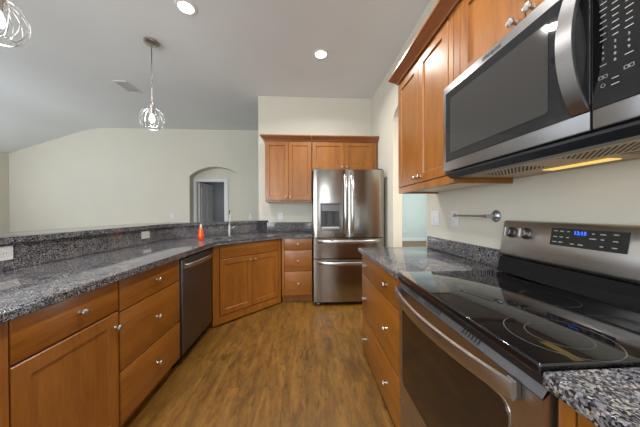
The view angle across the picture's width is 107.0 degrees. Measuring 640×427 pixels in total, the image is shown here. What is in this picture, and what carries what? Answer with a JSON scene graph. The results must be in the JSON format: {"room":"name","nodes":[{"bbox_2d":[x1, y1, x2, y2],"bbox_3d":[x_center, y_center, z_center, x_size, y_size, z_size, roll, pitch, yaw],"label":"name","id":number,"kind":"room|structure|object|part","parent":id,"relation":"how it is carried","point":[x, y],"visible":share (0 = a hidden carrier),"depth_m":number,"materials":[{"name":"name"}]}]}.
{"room":"kitchen","nodes":[
{"label":"kitchen","id":0,"kind":"room"},
{"bbox_2d":[0,152,9,232],"bbox_3d":[-6.334,0.002,0.657,0.120,2.470,9.110,0,0,-4],"label":"wall","id":1,"kind":"structure","parent":0,"point":[4,157],"depth_m":4.92,"materials":[{"name":"beige paint"}]},
{"bbox_2d":[0,232,255,271],"bbox_3d":[-1.634,0.682,2.312,0.776,1.054,3.214,0,0,15],"label":"wall","id":2,"kind":"structure","parent":0,"point":[254,232],"depth_m":1.69,"materials":[{"name":"beige paint"}]},
{"bbox_2d":[0,223,266,270],"bbox_3d":[-1.550,0.226,2.300,0.647,0.141,3.152,0,0,15],"label":"backsplash","id":3,"kind":"structure","parent":2,"relation":"attached to","point":[25,254],"depth_m":1.81,"materials":[{"name":"stone"}]},
{"bbox_2d":[0,245,12,260],"bbox_3d":[-1.664,0.211,1.229,0.008,0.075,0.118,0,0,-4],"label":"power outlet","id":4,"kind":"object","parent":3,"relation":"attached to","point":[6,252],"visible":1,"depth_m":1.26,"materials":[{"name":"white plastic"}]},
{"bbox_2d":[1,250,7,256],"bbox_3d":[-1.662,0.211,1.250,0.002,0.028,0.028,0,0,-4],"label":"socket","id":5,"kind":"object","parent":4,"relation":"attached to","point":[4,253],"depth_m":1.25,"materials":[{"name":"white plastic"}]},
{"bbox_2d":[141,231,149,238],"bbox_3d":[-1.735,0.211,2.360,0.008,0.075,0.118,0,0,-4],"label":"power outlet","id":6,"kind":"object","parent":3,"relation":"attached to","point":[144,234],"visible":1,"depth_m":2.35,"materials":[{"name":"white plastic"}]},
{"bbox_2d":[0,220,267,244],"bbox_3d":[-1.746,0.137,2.316,1.084,0.035,3.368,0,0,15],"label":"countertop","id":7,"kind":"structure","parent":2,"relation":"on","point":[35,235],"depth_m":1.82,"materials":[{"name":"stone"}]},
{"bbox_2d":[9,128,258,231],"bbox_3d":[-2.849,-0.329,5.334,7.428,3.050,0.210,0,0,-4],"label":"wall","id":8,"kind":"structure","parent":0,"point":[97,176],"depth_m":5.13,"materials":[{"name":"beige paint"}]},
{"bbox_2d":[194,179,227,221],"bbox_3d":[-2.516,0.199,5.506,0.781,1.990,0.115,0,0,-4],"label":"trim","id":9,"kind":"structure","parent":8,"relation":"attached to","point":[196,181],"depth_m":5.46,"materials":[{"name":"white paint"}]},
{"bbox_2d":[198,183,212,221],"bbox_3d":[-2.797,0.227,5.877,0.113,1.910,0.620,0,0,2],"label":"door","id":10,"kind":"structure","parent":9,"relation":"in","point":[205,191],"depth_m":5.82,"materials":[{"name":"white paint"}]},
{"bbox_2d":[194,168,240,220],"bbox_3d":[-2.403,-0.057,5.521,1.700,2.500,0.097,0,0,-4],"label":"wall niche","id":11,"kind":"object","parent":8,"relation":"in","point":[234,179],"visible":0.19,"depth_m":5.49,"materials":[{"name":"beige paint"}]},
{"bbox_2d":[198,182,223,220],"bbox_3d":[-2.518,-0.063,6.559,2.400,2.500,1.990,0,0,-4],"label":"wall","id":12,"kind":"structure","parent":0,"point":[218,187],"depth_m":7.41,"materials":[{"name":"paint"}]},
{"bbox_2d":[0,0,429,153],"bbox_3d":[-2.595,-1.593,0.839,7.660,0.770,9.220,0,0,-4],"label":"ceiling","id":13,"kind":"structure","parent":0,"point":[211,67],"depth_m":2.85,"materials":[{"name":"grey paint"}]},
{"bbox_2d":[0,0,31,46],"bbox_3d":[-1.729,-1.384,1.271,0.229,0.898,0.229,0,0,-4],"label":"pendant light","id":14,"kind":"object","parent":13,"relation":"hanging from","point":[2,20],"visible":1,"depth_m":1.31,"materials":[{"name":"grey metal"}]},
{"bbox_2d":[0,0,5,11],"bbox_3d":[-1.728,-1.154,1.272,0.060,0.130,0.060,0,0,-4],"label":"socket","id":15,"kind":"object","parent":14,"relation":"attached to","point":[2,3],"depth_m":1.28,"materials":[{"name":"grey"}]},
{"bbox_3d":[-1.728,-1.042,1.273,0.052,0.085,0.052,0,0,-4],"label":"bulb","id":16,"kind":"part","parent":14,"relation":"part of","materials":[{"name":"white glass"}]},
{"bbox_2d":[112,80,141,92],"bbox_3d":[-2.790,-1.838,3.441,0.180,0.010,0.320,0,0,-4],"label":"ceiling vent","id":17,"kind":"object","parent":13,"relation":"in","point":[125,85],"visible":1,"depth_m":3.43,"materials":[{"name":"white metal"}]},
{"bbox_2d":[139,37,164,129],"bbox_3d":[-1.804,-1.377,2.543,0.229,0.928,0.229,0,0,-4],"label":"pendant light","id":18,"kind":"object","parent":13,"relation":"hanging from","point":[151,42],"visible":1,"depth_m":2.53,"materials":[{"name":"grey metal"}]},
{"bbox_3d":[-1.805,-1.576,2.542,0.011,0.470,0.011,0,0,-4],"label":"rod","id":19,"kind":"part","parent":18,"relation":"part of","materials":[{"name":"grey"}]},
{"bbox_2d":[149,102,154,114],"bbox_3d":[-1.804,-1.131,2.545,0.060,0.130,0.060,0,0,-4],"label":"socket","id":20,"kind":"object","parent":18,"relation":"attached to","point":[151,104],"depth_m":2.53,"materials":[{"name":"grey metal"}]},
{"bbox_3d":[-1.803,-1.019,2.546,0.052,0.085,0.052,0,0,-4],"label":"bulb","id":21,"kind":"part","parent":18,"relation":"part of","materials":[{"name":"white glass"}]},
{"bbox_2d":[174,0,197,15],"bbox_3d":[-1.195,-1.836,2.113,0.184,0.008,0.184,0,0,-4],"label":"recessed light","id":22,"kind":"object","parent":13,"relation":"in","point":[186,7],"visible":1,"depth_m":2.11,"materials":[{"name":"white paint"}]},
{"bbox_2d":[178,1,193,12],"bbox_3d":[-1.195,-1.838,2.113,0.126,0.004,0.126,0,0,-9],"label":"diffuser","id":23,"kind":"object","parent":22,"relation":"attached to","point":[183,6],"depth_m":2.11,"materials":[{"name":"white plastic"}]},
{"bbox_2d":[313,49,328,58],"bbox_3d":[0.011,-1.845,2.749,0.184,0.008,0.184,0,0,-4],"label":"recessed light","id":24,"kind":"object","parent":13,"relation":"in","point":[319,53],"visible":1,"depth_m":2.73,"materials":[{"name":"white paint"}]},
{"bbox_2d":[316,51,325,57],"bbox_3d":[0.011,-1.846,2.749,0.126,0.004,0.126,0,0,1],"label":"diffuser","id":25,"kind":"object","parent":24,"relation":"attached to","point":[319,54],"depth_m":2.75,"materials":[{"name":"white plastic"}]},
{"bbox_2d":[124,241,426,426],"bbox_3d":[-0.315,1.250,3.094,12.450,0.100,13.400,0,0,-4],"label":"floor","id":26,"kind":"structure","parent":0,"point":[284,363],"depth_m":1.76,"materials":[{"name":"brown wood"}]},
{"bbox_2d":[0,281,122,426],"bbox_3d":[-1.311,0.780,0.971,0.632,0.871,0.489,0,0,-4],"label":"base cabinet","id":27,"kind":"object","parent":26,"relation":"on","point":[59,362],"visible":0.87,"depth_m":0.95,"materials":[{"name":"brown wood"}]},
{"bbox_3d":[-1.312,0.781,0.732,0.600,0.871,0.012,0,0,-4],"label":"panel","id":28,"kind":"part","parent":27,"relation":"part of","materials":[{"name":"brown wood"}]},
{"bbox_3d":[-1.039,0.423,1.002,0.020,0.153,0.448,0,0,-4],"label":"drawer","id":29,"kind":"part","parent":27,"relation":"part of","materials":[{"name":"brown wood"}]},
{"bbox_3d":[-1.015,0.423,1.018,0.032,0.031,0.031,0,0,-4],"label":"knob","id":30,"kind":"part","parent":27,"relation":"part of","materials":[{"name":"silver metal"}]},
{"bbox_3d":[-1.026,0.582,1.208,0.032,0.031,0.031,0,0,-4],"label":"knob","id":31,"kind":"part","parent":27,"relation":"part of","materials":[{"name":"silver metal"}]},
{"bbox_2d":[0,231,312,323],"bbox_3d":[-0.883,0.314,2.227,1.691,0.038,2.983,0,0,-4],"label":"countertop","id":32,"kind":"structure","parent":27,"relation":"on","point":[25,290],"depth_m":1.28,"materials":[{"name":"stone"}]},
{"bbox_2d":[198,224,203,239],"bbox_3d":[-1.313,0.204,2.614,0.062,0.178,0.062,0,0,-4],"label":"soap bottle","id":33,"kind":"object","parent":32,"relation":"on","point":[200,231],"visible":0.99,"depth_m":2.59,"materials":[{"name":"orange plastic"}]},
{"bbox_2d":[228,210,234,235],"bbox_3d":[-1.138,0.124,3.002,0.091,0.333,0.144,0,0,-4],"label":"faucet","id":34,"kind":"object","parent":32,"relation":"on","point":[229,225],"visible":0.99,"depth_m":3.02,"materials":[{"name":"grey metal"}]},
{"bbox_2d":[115,259,179,426],"bbox_3d":[-1.345,0.776,1.517,0.632,0.871,0.596,0,0,-4],"label":"base cabinet","id":35,"kind":"object","parent":26,"relation":"on","point":[148,311],"visible":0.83,"depth_m":1.44,"materials":[{"name":"brown wood"}]},
{"bbox_3d":[-1.073,0.428,1.531,0.020,0.168,0.588,0,0,-4],"label":"drawer","id":36,"kind":"part","parent":35,"relation":"part of","materials":[{"name":"brown wood"}]},
{"bbox_3d":[-1.072,0.673,1.532,0.020,0.308,0.588,0,0,-4],"label":"drawer","id":37,"kind":"part","parent":35,"relation":"part of","materials":[{"name":"brown wood"}]},
{"bbox_3d":[-1.071,0.973,1.534,0.020,0.278,0.588,0,0,-4],"label":"drawer","id":38,"kind":"part","parent":35,"relation":"part of","materials":[{"name":"brown wood"}]},
{"bbox_2d":[171,248,212,367],"bbox_3d":[-1.359,0.776,2.126,0.641,0.863,0.591,0,0,-4],"label":"dishwasher","id":39,"kind":"object","parent":26,"relation":"on","point":[195,270],"visible":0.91,"depth_m":2.05,"materials":[{"name":"silver metal"}]},
{"bbox_3d":[-1.069,0.416,2.142,0.058,0.038,0.535,0,0,-4],"label":"handle","id":40,"kind":"part","parent":39,"relation":"part of","materials":[{"name":"metal"}]},
{"bbox_2d":[209,238,280,326],"bbox_3d":[-1.016,0.761,2.987,0.592,0.860,0.908,0,0,41],"label":"base cabinet","id":41,"kind":"object","parent":26,"relation":"on","point":[246,276],"visible":0.91,"depth_m":2.75,"materials":[{"name":"brown wood"}]},
{"bbox_3d":[-0.945,0.796,2.683,0.020,0.600,0.390,0,0,41],"label":"door","id":42,"kind":"part","parent":41,"relation":"part of","materials":[{"name":"brown wood"}]},
{"bbox_3d":[-0.685,0.794,2.979,0.020,0.600,0.390,0,0,41],"label":"door","id":43,"kind":"part","parent":41,"relation":"part of","materials":[{"name":"brown wood"}]},
{"bbox_2d":[282,238,311,300],"bbox_3d":[-0.325,0.761,3.452,0.408,0.871,0.632,0,0,-4],"label":"base cabinet","id":44,"kind":"object","parent":26,"relation":"on","point":[296,252],"visible":0.94,"depth_m":3.17,"materials":[{"name":"brown wood"}]},
{"bbox_3d":[-0.291,0.935,3.180,0.367,0.317,0.020,0,0,-4],"label":"drawer","id":45,"kind":"part","parent":44,"relation":"part of","materials":[{"name":"brown wood"}]},
{"bbox_3d":[-0.293,0.632,3.179,0.367,0.274,0.020,0,0,-4],"label":"drawer","id":46,"kind":"part","parent":44,"relation":"part of","materials":[{"name":"brown wood"}]},
{"bbox_3d":[-0.293,0.409,3.177,0.367,0.156,0.020,0,0,-4],"label":"drawer","id":47,"kind":"part","parent":44,"relation":"part of","materials":[{"name":"brown wood"}]},
{"bbox_2d":[312,168,383,303],"bbox_3d":[0.360,0.302,3.404,0.924,1.784,0.814,0,0,-4],"label":"refrigerator","id":48,"kind":"object","parent":26,"relation":"on","point":[348,205],"visible":0.91,"depth_m":3.06,"materials":[{"name":"grey metal"}]},
{"bbox_3d":[0.132,-0.071,3.063,0.228,0.089,0.048,0,0,-4],"label":"control panel","id":49,"kind":"part","parent":48,"relation":"part of","materials":[{"name":"grey"}]},
{"bbox_3d":[0.140,-0.130,3.090,0.450,0.879,0.078,0,0,-4],"label":"door","id":50,"kind":"part","parent":48,"relation":"part of","materials":[{"name":"silver metal"}]},
{"bbox_3d":[0.381,0.866,3.110,0.924,0.551,0.080,0,0,-4],"label":"drawer","id":51,"kind":"part","parent":48,"relation":"part of","materials":[{"name":"silver metal"}]},
{"bbox_3d":[0.383,0.637,3.050,0.824,0.042,0.100,0,0,-4],"label":"handle","id":52,"kind":"part","parent":48,"relation":"part of","materials":[{"name":"metal"}]},
{"bbox_3d":[0.327,-0.117,3.045,0.042,0.760,0.094,0,0,-4],"label":"handle","id":53,"kind":"part","parent":48,"relation":"part of","materials":[{"name":"metal"}]},
{"bbox_3d":[0.379,0.450,3.108,0.924,0.258,0.080,0,0,-4],"label":"drawer","id":54,"kind":"part","parent":48,"relation":"part of","materials":[{"name":"silver metal"}]},
{"bbox_3d":[0.382,0.359,3.048,0.824,0.042,0.100,0,0,-4],"label":"handle","id":55,"kind":"part","parent":48,"relation":"part of","materials":[{"name":"metal"}]},
{"bbox_3d":[0.416,-0.118,3.051,0.042,0.760,0.094,0,0,-4],"label":"handle","id":56,"kind":"part","parent":48,"relation":"part of","materials":[{"name":"metal"}]},
{"bbox_3d":[0.604,-0.132,3.119,0.468,0.879,0.078,0,0,-4],"label":"door","id":57,"kind":"part","parent":48,"relation":"part of","materials":[{"name":"silver metal"}]},
{"bbox_2d":[362,254,400,426],"bbox_3d":[0.672,0.766,1.663,0.616,0.852,0.864,0,0,-4],"label":"base cabinet","id":58,"kind":"object","parent":26,"relation":"on","point":[380,306],"visible":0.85,"depth_m":1.53,"materials":[{"name":"brown wood"}]},
{"bbox_3d":[0.404,0.700,1.659,0.020,0.352,0.832,0,0,-4],"label":"drawer","id":59,"kind":"part","parent":58,"relation":"part of","materials":[{"name":"brown wood"}]},
{"bbox_3d":[0.406,1.034,1.661,0.020,0.300,0.832,0,0,-4],"label":"drawer","id":60,"kind":"part","parent":58,"relation":"part of","materials":[{"name":"brown wood"}]},
{"bbox_3d":[0.403,0.431,1.657,0.020,0.168,0.832,0,0,-4],"label":"drawer","id":61,"kind":"part","parent":58,"relation":"part of","materials":[{"name":"brown wood"}]},
{"bbox_2d":[358,247,496,279],"bbox_3d":[0.675,0.320,1.665,0.620,0.038,0.876,0,0,-4],"label":"countertop","id":62,"kind":"structure","parent":58,"relation":"on","point":[393,260],"depth_m":1.52,"materials":[{"name":"stone"}]},
{"bbox_2d":[394,220,639,426],"bbox_3d":[0.692,0.624,0.856,0.681,1.169,0.736,0,0,-4],"label":"range","id":63,"kind":"object","parent":26,"relation":"on","point":[476,348],"visible":1,"depth_m":0.77,"materials":[{"name":"grey metal"}]},
{"bbox_3d":[0.442,1.047,0.844,0.026,0.197,0.728,0,0,-4],"label":"storage drawer","id":64,"kind":"part","parent":63,"relation":"part of","materials":[{"name":"silver metal"}]},
{"bbox_3d":[0.381,0.388,0.855,0.062,0.044,0.674,0,0,-4],"label":"handle","id":65,"kind":"part","parent":63,"relation":"part of","materials":[{"name":"metal"}]},
{"bbox_3d":[0.424,0.640,0.860,0.002,0.400,0.616,0,0,-4],"label":"window trim","id":66,"kind":"part","parent":63,"relation":"part of","materials":[{"name":"glass"}]},
{"bbox_3d":[0.440,0.642,0.841,0.028,0.587,0.728,0,0,-4],"label":"oven door","id":67,"kind":"part","parent":63,"relation":"part of","materials":[{"name":"silver metal"}]},
{"bbox_3d":[0.945,0.093,1.184,0.033,0.054,0.054,0,0,-4],"label":"knob","id":68,"kind":"part","parent":63,"relation":"part of","materials":[{"name":"silver metal"}]},
{"bbox_2d":[397,270,639,386],"bbox_3d":[0.721,0.320,0.856,0.615,0.046,0.736,0,0,-4],"label":"cooktop","id":69,"kind":"object","parent":63,"relation":"in","point":[537,326],"depth_m":0.68,"materials":[{"name":"black glass"}]},
{"bbox_3d":[0.950,0.093,1.105,0.033,0.054,0.054,0,0,-4],"label":"knob","id":70,"kind":"part","parent":63,"relation":"part of","materials":[{"name":"silver metal"}]},
{"bbox_3d":[0.976,0.095,0.874,0.015,0.071,0.240,0,0,-4],"label":"display panel","id":71,"kind":"part","parent":63,"relation":"part of","materials":[{"name":"black"}]},
{"bbox_2d":[558,399,596,426],"bbox_3d":[0.774,0.776,0.039,0.616,0.852,0.898,0,0,-4],"label":"base cabinet","id":72,"kind":"object","parent":26,"relation":"on","point":[567,417],"visible":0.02,"depth_m":0.45,"materials":[{"name":"brown wood"}]},
{"bbox_3d":[0.494,0.440,0.223,0.020,0.168,0.426,0,0,-4],"label":"drawer","id":73,"kind":"part","parent":72,"relation":"part of","materials":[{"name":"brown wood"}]},
{"bbox_2d":[543,367,639,426],"bbox_3d":[0.778,0.329,0.025,0.620,0.038,0.927,0,0,-4],"label":"countertop","id":74,"kind":"structure","parent":72,"relation":"on","point":[604,397],"depth_m":0.41,"materials":[{"name":"stone"}]},
{"bbox_2d":[258,96,371,288],"bbox_3d":[-0.065,-0.331,3.857,1.818,3.050,0.130,0,0,-4],"label":"wall","id":75,"kind":"structure","parent":0,"point":[279,115],"depth_m":3.77,"materials":[{"name":"beige paint"}]},
{"bbox_2d":[278,213,282,219],"bbox_3d":[-0.622,0.047,3.754,0.075,0.118,0.008,0,0,-4],"label":"power outlet","id":76,"kind":"object","parent":75,"relation":"attached to","point":[280,215],"visible":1,"depth_m":3.75,"materials":[{"name":"white plastic"}]},
{"bbox_2d":[260,134,311,202],"bbox_3d":[-0.496,-0.644,3.566,0.735,0.956,0.388,0,0,-4],"label":"upper cabinet","id":77,"kind":"object","parent":75,"relation":"attached to","point":[288,159],"visible":1,"depth_m":3.44,"materials":[{"name":"brown wood"}]},
{"bbox_3d":[-0.624,-0.618,3.434,0.330,0.846,0.020,0,0,-4],"label":"door","id":78,"kind":"part","parent":77,"relation":"part of","materials":[{"name":"brown wood"}]},
{"bbox_3d":[-0.497,-1.087,3.564,0.735,0.070,0.388,0,0,-4],"label":"crown molding","id":79,"kind":"part","parent":77,"relation":"part of","materials":[{"name":"brown wood"}]},
{"bbox_3d":[-0.291,-0.620,3.455,0.330,0.846,0.020,0,0,-4],"label":"door","id":80,"kind":"part","parent":77,"relation":"part of","materials":[{"name":"brown wood"}]},
{"bbox_2d":[267,222,311,231],"bbox_3d":[-0.482,0.211,3.758,0.697,0.145,0.019,0,0,-4],"label":"backsplash","id":81,"kind":"structure","parent":75,"relation":"attached to","point":[271,226],"depth_m":3.75,"materials":[{"name":"stone"}]},
{"bbox_2d":[312,135,379,174],"bbox_3d":[0.385,-0.874,3.620,1.025,0.505,0.388,0,0,-4],"label":"upper cabinet","id":82,"kind":"object","parent":75,"relation":"attached to","point":[328,151],"visible":0.82,"depth_m":3.48,"materials":[{"name":"brown wood"}]},
{"bbox_3d":[0.119,-0.845,3.480,0.464,0.398,0.020,0,0,-4],"label":"door","id":83,"kind":"part","parent":82,"relation":"part of","materials":[{"name":"brown wood"}]},
{"bbox_3d":[0.394,-1.090,3.466,1.025,0.070,0.080,0,0,-4],"label":"crown molding","id":84,"kind":"part","parent":82,"relation":"part of","materials":[{"name":"brown wood"}]},
{"bbox_3d":[0.572,-0.847,3.508,0.436,0.398,0.020,0,0,-4],"label":"door","id":85,"kind":"part","parent":82,"relation":"part of","materials":[{"name":"brown wood"}]},
{"bbox_2d":[402,194,426,237],"bbox_3d":[3.284,-0.202,5.266,4.980,2.750,9.300,0,0,-4],"label":"wall","id":86,"kind":"structure","parent":0,"point":[414,206],"depth_m":9.87,"materials":[{"name":"teal paint"}]},
{"bbox_2d":[402,238,426,240],"bbox_3d":[2.998,1.081,9.804,4.770,0.129,0.019,0,0,-4],"label":"baseboard","id":87,"kind":"structure","parent":86,"relation":"attached to","point":[403,239],"depth_m":9.85,"materials":[{"name":"white paint"}]},
{"bbox_2d":[372,0,639,248],"bbox_3d":[1.130,-0.314,0.295,0.120,3.050,7.450,0,0,-4],"label":"wall","id":88,"kind":"structure","parent":0,"point":[609,193],"depth_m":1.32,"materials":[{"name":"beige paint"}]},
{"bbox_2d":[431,211,438,225],"bbox_3d":[0.960,0.041,1.983,0.010,0.118,0.115,0,0,-4],"label":"light switch","id":89,"kind":"object","parent":88,"relation":"attached to","point":[434,214],"visible":1,"depth_m":1.97,"materials":[{"name":"white plastic"}]},
{"bbox_2d":[388,0,512,193],"bbox_3d":[0.790,-0.638,1.612,0.386,0.956,0.784,0,0,-4],"label":"upper cabinet","id":90,"kind":"object","parent":88,"relation":"attached to","point":[426,68],"visible":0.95,"depth_m":1.50,"materials":[{"name":"brown wood"}]},
{"bbox_3d":[0.658,-0.621,1.763,0.020,0.826,0.339,0,0,-4],"label":"door","id":91,"kind":"part","parent":90,"relation":"part of","materials":[{"name":"brown wood"}]},
{"bbox_3d":[0.789,-1.081,1.610,0.386,0.070,0.784,0,0,-4],"label":"crown molding","id":92,"kind":"part","parent":90,"relation":"part of","materials":[{"name":"brown wood"}]},
{"bbox_3d":[0.672,-0.182,1.598,0.018,0.045,0.679,0,0,-4],"label":"rail","id":93,"kind":"part","parent":90,"relation":"part of","materials":[{"name":"brown wood"}]},
{"bbox_3d":[0.679,-0.619,1.425,0.020,0.826,0.331,0,0,-4],"label":"door","id":94,"kind":"part","parent":90,"relation":"part of","materials":[{"name":"brown wood"}]},
{"bbox_3d":[0.844,-0.175,1.589,0.284,0.004,0.682,0,0,-4],"label":"panel","id":95,"kind":"part","parent":90,"relation":"part of","materials":[{"name":"laminate"}]},
{"bbox_2d":[451,211,457,227],"bbox_3d":[0.977,0.042,1.725,0.008,0.118,0.075,0,0,-4],"label":"power outlet","id":96,"kind":"object","parent":88,"relation":"attached to","point":[454,220],"visible":0.82,"depth_m":1.72,"materials":[{"name":"white plastic"}]},
{"bbox_2d":[427,236,500,266],"bbox_3d":[0.975,0.249,1.662,0.020,0.099,0.828,0,0,-4],"label":"backsplash","id":97,"kind":"structure","parent":88,"relation":"attached to","point":[486,255],"depth_m":1.56,"materials":[{"name":"stone"}]},
{"bbox_2d":[452,210,500,221],"bbox_3d":[0.961,0.015,1.480,0.070,0.068,0.334,0,0,-4],"label":"paper towel holder","id":98,"kind":"object","parent":88,"relation":"attached to","point":[495,215],"visible":1,"depth_m":1.34,"materials":[{"name":"grey metal"}]},
{"bbox_3d":[0.936,0.015,1.492,0.022,0.022,0.306,0,0,-4],"label":"arm","id":99,"kind":"part","parent":98,"relation":"part of","materials":[{"name":"grey metal"}]},
{"bbox_3d":[0.972,0.015,1.347,0.065,0.068,0.068,0,0,-4],"label":"wall plate","id":100,"kind":"part","parent":98,"relation":"part of","materials":[{"name":"grey metal"}]},
{"bbox_2d":[445,0,544,79],"bbox_3d":[0.838,-0.874,0.840,0.386,0.474,0.760,0,0,-4],"label":"upper cabinet","id":101,"kind":"object","parent":88,"relation":"attached to","point":[479,25],"visible":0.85,"depth_m":1.04,"materials":[{"name":"brown wood"}]},
{"bbox_3d":[0.684,-1.076,0.830,0.080,0.070,0.760,0,0,-4],"label":"crown molding","id":102,"kind":"part","parent":101,"relation":"part of","materials":[{"name":"brown wood"}]},
{"bbox_3d":[0.706,-0.836,0.990,0.020,0.388,0.342,0,0,-4],"label":"door","id":103,"kind":"part","parent":101,"relation":"part of","materials":[{"name":"brown wood"}]},
{"bbox_3d":[0.689,-0.686,0.851,0.032,0.031,0.031,0,0,-4],"label":"knob","id":104,"kind":"part","parent":101,"relation":"part of","materials":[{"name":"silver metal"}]},
{"bbox_3d":[0.693,-0.685,0.786,0.032,0.031,0.031,0,0,-4],"label":"knob","id":105,"kind":"part","parent":101,"relation":"part of","materials":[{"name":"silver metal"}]},
{"bbox_3d":[0.728,-0.834,0.636,0.020,0.388,0.358,0,0,-4],"label":"door","id":106,"kind":"part","parent":101,"relation":"part of","materials":[{"name":"brown wood"}]},
{"bbox_2d":[443,0,639,178],"bbox_3d":[0.816,-0.402,0.841,0.432,0.454,0.760,0,0,-4],"label":"microwave","id":107,"kind":"object","parent":101,"relation":"attached to","point":[560,91],"visible":1,"depth_m":0.70,"materials":[{"name":"grey metal"}]},
{"bbox_3d":[0.648,-0.422,0.885,0.004,0.337,0.597,0,0,-4],"label":"glass","id":108,"kind":"part","parent":107,"relation":"part of","materials":[{"name":"black glass"}]},
{"bbox_3d":[0.645,-0.430,0.602,0.060,0.350,0.040,0,0,-4],"label":"handle","id":109,"kind":"part","parent":107,"relation":"part of","materials":[{"name":"silver metal"}]},
{"bbox_3d":[0.671,-0.433,0.521,0.004,0.363,0.117,0,0,-4],"label":"control panel","id":110,"kind":"part","parent":107,"relation":"part of","materials":[{"name":"black glass"}]},
{"bbox_3d":[0.692,-0.416,0.518,0.040,0.422,0.131,0,0,-4],"label":"control frame","id":111,"kind":"part","parent":107,"relation":"part of","materials":[{"name":"silver metal"}]}
]}

